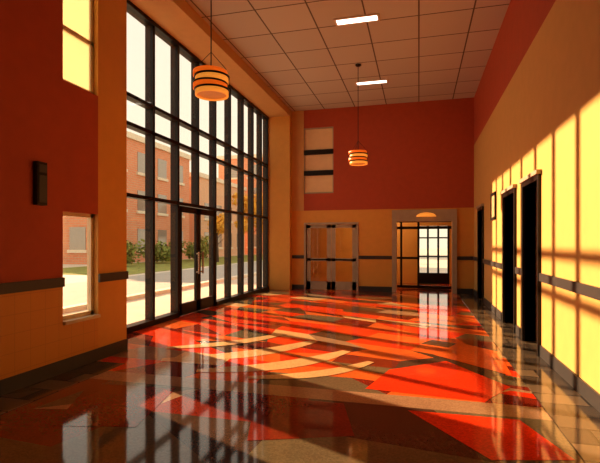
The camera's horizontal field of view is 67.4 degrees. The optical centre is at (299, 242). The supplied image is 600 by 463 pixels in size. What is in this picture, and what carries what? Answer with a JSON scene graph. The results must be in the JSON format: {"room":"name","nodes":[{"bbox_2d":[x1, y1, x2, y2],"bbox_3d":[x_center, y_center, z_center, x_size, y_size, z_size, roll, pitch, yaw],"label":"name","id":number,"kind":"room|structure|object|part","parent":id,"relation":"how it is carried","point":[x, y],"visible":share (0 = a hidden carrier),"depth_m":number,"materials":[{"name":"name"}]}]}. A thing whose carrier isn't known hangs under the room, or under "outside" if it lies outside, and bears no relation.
{"room":"building lobby","nodes":[
{"label":"building lobby","id":0,"kind":"room"},
{"bbox_2d":[0,0,97,379],"bbox_3d":[-3.895,-1.500,1.583,0.140,6.100,9.070,0,0,15],"label":"wall","id":1,"kind":"structure","parent":0,"point":[49,119],"depth_m":4.99,"materials":[{"name":"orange paint"}]},
{"bbox_2d":[33,161,46,205],"bbox_3d":[-2.883,-0.660,5.002,0.070,0.480,0.140,0,0,15],"label":"wall speaker","id":2,"kind":"object","parent":1,"relation":"attached to","point":[39,168],"visible":1,"depth_m":4.96,"materials":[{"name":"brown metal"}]},
{"bbox_2d":[0,339,127,395],"bbox_3d":[-3.741,1.470,1.852,0.020,0.160,9.670,0,0,15],"label":"baseboard","id":3,"kind":"structure","parent":1,"relation":"attached to","point":[10,384],"depth_m":5.27,"materials":[{"name":"stone"}]},
{"bbox_2d":[0,271,127,294],"bbox_3d":[-3.736,0.465,1.851,0.030,0.110,9.670,0,0,15],"label":"trim","id":4,"kind":"structure","parent":1,"relation":"attached to","point":[22,286],"depth_m":5.05,"materials":[{"name":"stone"}]},
{"bbox_2d":[63,0,89,90],"bbox_3d":[-2.828,-2.945,5.676,0.003,1.910,0.500,0,0,15],"label":"window","id":5,"kind":"structure","parent":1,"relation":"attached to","point":[76,13],"depth_m":5.70,"materials":[{"name":"yellow"}]},
{"bbox_2d":[63,212,93,319],"bbox_3d":[-2.844,0.280,5.680,0.060,1.320,0.610,0,0,15],"label":"frame","id":6,"kind":"object","parent":1,"relation":"attached to","point":[90,217],"visible":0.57,"depth_m":5.93,"materials":[{"name":"beige wood"}]},
{"bbox_2d":[63,0,93,93],"bbox_3d":[-2.844,-2.945,5.680,0.060,2.010,0.610,0,0,15],"label":"frame","id":7,"kind":"object","parent":1,"relation":"attached to","point":[91,42],"visible":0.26,"depth_m":5.93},
{"bbox_2d":[63,314,100,324],"bbox_3d":[-2.805,0.960,5.670,0.200,0.040,0.610,0,0,15],"label":"window sill","id":8,"kind":"structure","parent":1,"relation":"attached to","point":[91,316],"depth_m":5.60,"materials":[{"name":"beige wood"}]},
{"bbox_2d":[94,0,126,347],"bbox_3d":[-2.779,-1.500,6.807,0.398,6.100,1.723,0,0,-12],"label":"pillar","id":9,"kind":"structure","parent":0,"point":[110,16],"depth_m":6.19,"materials":[{"name":"orange paint"}]},
{"bbox_2d":[129,0,291,117],"bbox_3d":[-1.831,-4.360,11.018,0.970,0.380,9.030,0,0,15],"label":"ceiling bulkhead","id":10,"kind":"object","parent":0,"point":[177,18],"depth_m":9.65,"materials":[{"name":"orange paint"}]},
{"bbox_2d":[268,116,291,289],"bbox_3d":[-0.719,-1.310,15.032,0.870,5.720,0.300,0,0,15],"label":"pillar","id":11,"kind":"structure","parent":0,"point":[279,128],"depth_m":14.86,"materials":[{"name":"orange paint"}]},
{"bbox_2d":[0,281,583,462],"bbox_3d":[0.186,1.550,7.243,6.560,0.001,22.100,0,0,15],"label":"floor","id":12,"kind":"structure","parent":0,"point":[207,417],"depth_m":4.63,"materials":[{"name":"red tile"}]},
{"bbox_2d":[127,0,268,333],"bbox_3d":[-2.102,-1.310,11.284,0.200,5.720,7.655,0,0,15],"label":"mullions","id":13,"kind":"object","parent":12,"relation":"on","point":[152,28],"visible":0.77,"depth_m":9.72,"materials":[{"name":"brown metal"}]},
{"bbox_2d":[180,206,197,315],"bbox_3d":[-2.441,0.380,9.827,0.060,2.320,0.835,0,0,15],"label":"leaf","id":14,"kind":"object","parent":13,"relation":"attached to","point":[191,306],"visible":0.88,"depth_m":9.99,"materials":[{"name":"brown metal"}]},
{"bbox_2d":[196,252,203,273],"bbox_3d":[-2.270,0.450,10.219,0.070,0.500,0.230,0,0,15],"label":"door handle","id":15,"kind":"object","parent":14,"relation":"attached to","point":[198,253],"depth_m":10.12,"materials":[{"name":"silver metal"}]},
{"bbox_3d":[-2.296,0.450,10.122,0.070,0.500,0.030,0,0,15],"label":"pull handle","id":16,"kind":"part","parent":15,"relation":"part of","materials":[{"name":"metal"}]},
{"bbox_3d":[-2.244,0.450,10.316,0.070,0.500,0.030,0,0,15],"label":"pull handle","id":17,"kind":"part","parent":15,"relation":"part of","materials":[{"name":"silver metal"}]},
{"bbox_2d":[198,209,214,310],"bbox_3d":[-2.222,0.380,10.654,0.060,2.320,0.855,0,0,15],"label":"leaf","id":18,"kind":"object","parent":13,"relation":"attached to","point":[209,301],"visible":0.86,"depth_m":10.76,"materials":[{"name":"brown metal"}]},
{"bbox_2d":[0,294,599,462],"bbox_3d":[0.331,1.612,7.204,6.860,0.136,22.100,0,0,15],"label":"floor border","id":19,"kind":"object","parent":12,"relation":"on","point":[575,417],"depth_m":4.84,"materials":[{"name":"tile"}]},
{"bbox_2d":[53,333,574,459],"bbox_3d":[0.128,1.546,5.435,4.729,0.004,4.275,0,0,15],"label":"inlay","id":20,"kind":"object","parent":12,"relation":"on","point":[98,405],"visible":1,"depth_m":4.37,"materials":[{"name":"red tile"}]},
{"bbox_2d":[397,221,451,288],"bbox_3d":[4.126,0.375,15.283,2.170,2.330,0.060,0,0,15],"label":"frame","id":21,"kind":"object","parent":12,"relation":"on","point":[418,227],"visible":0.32,"depth_m":15.29,"materials":[{"name":"brown metal"}]},
{"bbox_2d":[185,0,510,110],"bbox_3d":[0.308,-4.475,5.452,6.010,0.150,18.700,0,0,15],"label":"ceiling","id":22,"kind":"structure","parent":0,"point":[426,50],"depth_m":10.03,"materials":[{"name":"tile"}]},
{"bbox_2d":[192,0,229,100],"bbox_3d":[-1.177,-3.172,5.958,0.488,2.455,0.464,0,0,15],"label":"pendant lamp","id":23,"kind":"object","parent":22,"relation":"hanging from","point":[210,83],"visible":1,"depth_m":5.81,"materials":[{"name":"orange glass"}]},
{"bbox_3d":[-1.177,-2.105,5.958,0.488,0.320,0.464,0,0,15],"label":"lamp shade","id":24,"kind":"part","parent":23,"relation":"part of","materials":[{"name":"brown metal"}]},
{"bbox_3d":[-1.125,-3.255,5.944,0.334,2.290,0.383,0,0,15],"label":"stem","id":25,"kind":"part","parent":23,"relation":"part of","materials":[{"name":"brown metal"}]},
{"bbox_2d":[348,63,367,165],"bbox_3d":[1.434,-3.167,11.102,0.488,2.465,0.464,0,0,15],"label":"pendant lamp","id":26,"kind":"object","parent":22,"relation":"hanging from","point":[357,157],"visible":1,"depth_m":10.94,"materials":[{"name":"brown metal"}]},
{"bbox_3d":[1.434,-2.095,11.102,0.488,0.320,0.464,0,0,15],"label":"lamp shade","id":27,"kind":"part","parent":26,"relation":"part of","materials":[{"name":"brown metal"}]},
{"bbox_2d":[334,13,379,25],"bbox_3d":[1.120,-4.390,8.858,0.880,0.020,0.280,0,0,15],"label":"ceiling light","id":28,"kind":"object","parent":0,"point":[375,17],"depth_m":8.83,"materials":[{"name":"white plastic"}]},
{"bbox_2d":[355,79,387,85],"bbox_3d":[1.959,-4.390,12.308,0.880,0.020,0.280,0,0,15],"label":"ceiling light","id":29,"kind":"object","parent":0,"point":[380,81],"depth_m":12.30,"materials":[{"name":"white plastic"}]},
{"bbox_2d":[311,222,451,283],"bbox_3d":[2.594,0.150,16.277,7.100,2.800,3.400,0,0,15],"label":"wall","id":30,"kind":"structure","parent":0,"point":[318,235],"depth_m":18.00,"materials":[{"name":"orange paint"}]},
{"bbox_2d":[420,229,448,283],"bbox_3d":[5.110,0.450,17.247,1.170,2.200,0.120,0,0,15],"label":"door","id":31,"kind":"structure","parent":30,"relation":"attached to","point":[436,278],"depth_m":17.15,"materials":[{"name":"glass"},{"name":"dark metal"}]},
{"bbox_2d":[292,97,473,288],"bbox_3d":[2.250,-1.500,14.506,6.880,6.100,0.200,0,0,15],"label":"wall","id":32,"kind":"structure","parent":0,"point":[420,156],"depth_m":14.26,"materials":[{"name":"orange paint"}]},
{"bbox_2d":[304,127,332,193],"bbox_3d":[0.637,-2.720,14.938,1.000,2.180,0.190,0,0,15],"label":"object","id":33,"kind":"object","parent":32,"relation":"attached to","point":[318,142],"visible":0.97,"depth_m":14.89,"materials":[{"name":"brown metal"}]},
{"bbox_2d":[307,225,330,289],"bbox_3d":[0.622,0.475,14.890,0.815,2.130,0.050,0,0,15],"label":"leaf","id":34,"kind":"object","parent":32,"relation":"attached to","point":[320,285],"visible":1,"depth_m":14.86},
{"bbox_2d":[304,222,358,290],"bbox_3d":[1.023,0.440,14.774,1.810,2.220,0.150,0,0,15],"label":"door frame","id":35,"kind":"structure","parent":32,"relation":"attached to","point":[322,223],"depth_m":14.67,"materials":[{"name":"brown wood"}]},
{"bbox_2d":[331,225,355,290],"bbox_3d":[1.429,0.475,14.677,0.815,2.130,0.050,0,0,15],"label":"leaf","id":36,"kind":"object","parent":32,"relation":"attached to","point":[335,285],"visible":1,"depth_m":14.67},
{"bbox_2d":[292,284,472,293],"bbox_3d":[2.483,1.470,14.331,5.680,0.160,0.020,0,0,15],"label":"baseboard","id":37,"kind":"structure","parent":32,"relation":"attached to","point":[294,286],"depth_m":14.33,"materials":[{"name":"stone"}]},
{"bbox_2d":[292,255,472,259],"bbox_3d":[2.482,0.465,14.326,5.680,0.110,0.030,0,0,15],"label":"trim","id":38,"kind":"structure","parent":32,"relation":"attached to","point":[293,256],"depth_m":14.31,"materials":[{"name":"plastic"}]},
{"bbox_2d":[392,209,456,293],"bbox_3d":[3.839,0.260,13.941,1.940,2.580,0.079,0,0,15],"label":"portal","id":39,"kind":"object","parent":32,"relation":"attached to","point":[441,214],"visible":1,"depth_m":13.89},
{"bbox_2d":[416,212,435,216],"bbox_3d":[3.877,-0.875,13.813,0.600,0.130,0.150,0,0,15],"label":"wall sconce","id":40,"kind":"object","parent":39,"relation":"attached to","point":[426,214],"visible":1,"depth_m":13.80,"materials":[{"name":"orange glass"}]},
{"bbox_2d":[474,0,599,393],"bbox_3d":[3.068,-1.500,4.723,0.300,6.100,18.700,0,0,15],"label":"wall","id":41,"kind":"structure","parent":0,"point":[537,96],"depth_m":5.74,"materials":[{"name":"yellow paint"}]},
{"bbox_2d":[477,206,483,302],"bbox_3d":[4.897,0.305,11.997,0.200,2.490,1.040,0,0,15],"label":"door","id":42,"kind":"structure","parent":41,"relation":"attached to","point":[480,267],"depth_m":12.44,"materials":[{"name":"brown metal"}]},
{"bbox_2d":[490,191,495,220],"bbox_3d":[4.288,-0.810,9.986,0.030,0.600,0.600,0,0,15],"label":"picture frame","id":43,"kind":"object","parent":41,"relation":"attached to","point":[493,195],"visible":1,"depth_m":9.95,"materials":[{"name":"brown metal"}]},
{"bbox_2d":[500,184,516,194],"bbox_3d":[3.801,-0.970,8.222,0.070,0.060,1.200,0,0,15],"label":"header","id":44,"kind":"object","parent":41,"relation":"in","point":[512,186],"depth_m":8.00,"materials":[{"name":"beige wood"}]},
{"bbox_2d":[502,188,516,332],"bbox_3d":[3.893,0.305,8.197,0.200,2.490,1.140,0,0,15],"label":"door","id":45,"kind":"structure","parent":41,"relation":"attached to","point":[513,262],"depth_m":8.67,"materials":[{"name":"black wood"}]},
{"bbox_2d":[519,169,541,183],"bbox_3d":[3.382,-0.970,6.636,0.070,0.060,1.100,0,0,15],"label":"header","id":46,"kind":"object","parent":41,"relation":"in","point":[537,171],"depth_m":6.42,"materials":[{"name":"beige wood"}]},
{"bbox_2d":[521,174,540,355],"bbox_3d":[3.474,0.305,6.612,0.200,2.490,1.040,0,0,15],"label":"door","id":47,"kind":"structure","parent":41,"relation":"attached to","point":[537,178],"depth_m":7.04,"materials":[{"name":"black wood"}]},
{"bbox_2d":[473,289,599,411],"bbox_3d":[2.888,1.470,4.667,0.020,0.160,18.500,0,0,15],"label":"baseboard","id":48,"kind":"structure","parent":41,"relation":"attached to","point":[585,390],"depth_m":5.05,"materials":[{"name":"stone"}]},
{"bbox_2d":[473,256,599,299],"bbox_3d":[2.883,0.465,4.668,0.030,0.110,18.500,0,0,15],"label":"trim","id":49,"kind":"structure","parent":41,"relation":"attached to","point":[587,290],"depth_m":5.02,"materials":[{"name":"stone"}]},
{"label":"outside","id":50,"kind":"structure","parent":0,"visible":0},
{"bbox_2d":[63,249,446,323],"bbox_3d":[-18.787,1.820,46.336,180.000,0.260,200.000,0,0,15],"label":"ground","id":51,"kind":"structure","parent":50,"point":[135,308],"depth_m":16.68,"materials":[{"name":"beige concrete"}]},
{"bbox_2d":[63,131,190,263],"bbox_3d":[-20.520,-3.881,43.691,14.400,11.139,14.400,0,0,15],"label":"brick building","id":52,"kind":"structure","parent":51,"relation":"on","point":[74,228],"depth_m":39.98,"materials":[{"name":"red brick"},{"name":"glass"},{"name":"pale stone"}]},
{"bbox_2d":[63,271,262,313],"bbox_3d":[-8.073,1.629,2.133,0.300,0.119,120.000,0,0,15],"label":"sidewalk curb","id":53,"kind":"object","parent":51,"relation":"on","point":[76,307],"depth_m":13.91,"materials":[{"name":"concrete"}]},
{"bbox_2d":[63,255,262,274],"bbox_3d":[-8.055,1.679,43.501,8.200,0.019,40.000,0,0,15],"label":"lawn","id":54,"kind":"structure","parent":51,"relation":"on","point":[134,268],"depth_m":31.85,"materials":[{"name":"green plant"}]},
{"bbox_2d":[127,241,142,264],"bbox_3d":[-12.960,0.487,31.742,3.326,2.212,2.740,0,0,15],"label":"shrub","id":55,"kind":"object","parent":54,"relation":"on","point":[132,250],"visible":0.16,"depth_m":31.57,"materials":[{"name":"green plant"}]},
{"bbox_2d":[136,239,169,261],"bbox_3d":[-11.636,0.581,37.102,3.662,2.027,2.980,0,0,-11],"label":"shrub","id":56,"kind":"object","parent":54,"relation":"on","point":[164,251],"visible":0.59,"depth_m":36.22,"materials":[{"name":"green plant"}]},
{"bbox_2d":[182,236,208,258],"bbox_3d":[-9.641,0.378,41.809,3.463,2.351,3.203,0,0,15],"label":"shrub","id":57,"kind":"object","parent":54,"relation":"on","point":[204,241],"visible":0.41,"depth_m":41.40,"materials":[{"name":"green plant"}]},
{"bbox_2d":[207,213,223,261],"bbox_3d":[-7.069,-0.457,39.064,2.186,4.255,1.995,0,0,15],"label":"tree","id":58,"kind":"object","parent":54,"relation":"on","point":[220,221],"visible":0.56,"depth_m":38.66,"materials":[{"name":"orange plant"}]},
{"bbox_2d":[231,192,262,233],"bbox_3d":[-5.022,-1.882,46.621,4.408,7.104,3.322,0,0,0],"label":"tree","id":59,"kind":"object","parent":54,"relation":"on","point":[234,196],"visible":0.29,"depth_m":46.04,"materials":[{"name":"orange plant"}]},
{"bbox_2d":[189,172,246,257],"bbox_3d":[-14.016,-3.131,58.522,9.400,9.639,14.400,0,0,15],"label":"brick building","id":60,"kind":"structure","parent":51,"relation":"on","point":[203,178],"depth_m":55.38,"materials":[{"name":"red brick"},{"name":"pale stone"},{"name":"glass"}]},
{"bbox_2d":[217,154,262,253],"bbox_3d":[-5.578,-5.630,72.841,10.400,14.639,14.400,0,0,15],"label":"brick building","id":61,"kind":"structure","parent":51,"relation":"on","point":[233,157],"depth_m":66.24,"materials":[{"name":"red brick"},{"name":"pale stone"},{"name":"glass"}]},
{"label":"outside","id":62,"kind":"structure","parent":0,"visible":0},
{"bbox_2d":[63,261,262,305],"bbox_3d":[-10.877,1.685,2.874,5.500,0.009,120.000,0,0,15],"label":"street","id":63,"kind":"structure","parent":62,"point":[73,293],"depth_m":18.62,"materials":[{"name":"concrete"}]}
]}

